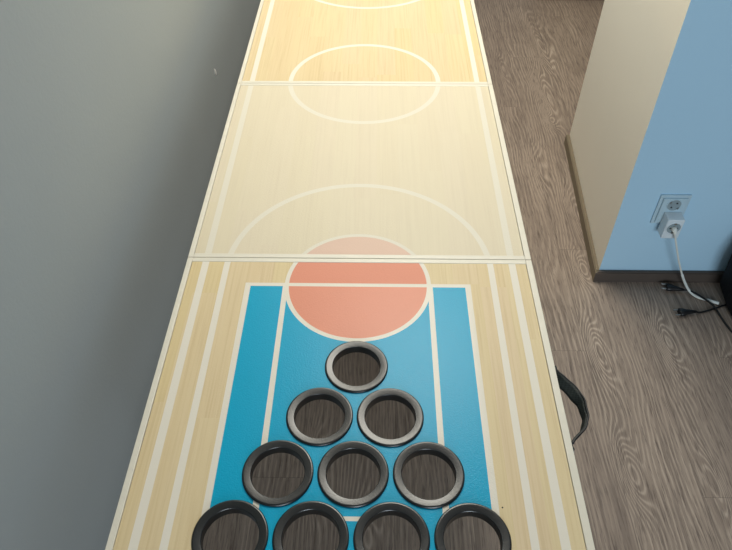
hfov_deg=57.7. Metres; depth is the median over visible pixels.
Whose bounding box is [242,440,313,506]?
ring
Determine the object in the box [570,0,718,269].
wall
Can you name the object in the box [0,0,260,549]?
wall
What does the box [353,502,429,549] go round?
ring
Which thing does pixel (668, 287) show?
cord
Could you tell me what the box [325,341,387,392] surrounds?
ring
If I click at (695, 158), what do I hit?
wall
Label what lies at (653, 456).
floor
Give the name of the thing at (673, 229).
power cord
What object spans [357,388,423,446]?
ring
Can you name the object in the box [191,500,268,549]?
ring
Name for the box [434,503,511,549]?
ring
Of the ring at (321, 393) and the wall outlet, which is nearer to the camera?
the ring at (321, 393)
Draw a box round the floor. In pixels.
[203,0,731,549]
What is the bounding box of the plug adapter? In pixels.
[658,212,684,237]
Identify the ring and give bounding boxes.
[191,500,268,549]
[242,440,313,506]
[272,501,348,549]
[286,387,352,445]
[317,441,388,507]
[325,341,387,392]
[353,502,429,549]
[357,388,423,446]
[393,442,464,508]
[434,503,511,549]
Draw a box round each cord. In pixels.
[661,283,731,332]
[670,226,718,304]
[673,304,725,315]
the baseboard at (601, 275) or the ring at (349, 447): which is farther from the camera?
the baseboard at (601, 275)
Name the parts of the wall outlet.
plate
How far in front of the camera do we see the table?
1.13 m
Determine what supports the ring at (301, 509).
on the table
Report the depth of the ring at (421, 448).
0.89 m
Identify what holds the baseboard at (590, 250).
attached to the wall at (644, 54)
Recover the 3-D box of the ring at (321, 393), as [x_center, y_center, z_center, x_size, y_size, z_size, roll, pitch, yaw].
[-0.066,0.205,0.952,0.096,0.015,0.096,7,47,7]
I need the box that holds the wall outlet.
[650,194,691,222]
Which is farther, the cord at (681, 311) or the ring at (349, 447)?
the cord at (681, 311)
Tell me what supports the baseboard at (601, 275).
attached to the wall at (695, 158)
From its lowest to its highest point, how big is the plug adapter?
0.070 m
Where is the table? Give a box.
[105,0,594,549]
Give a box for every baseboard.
[564,135,598,279]
[593,270,723,282]
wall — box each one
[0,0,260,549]
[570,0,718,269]
[616,0,731,270]

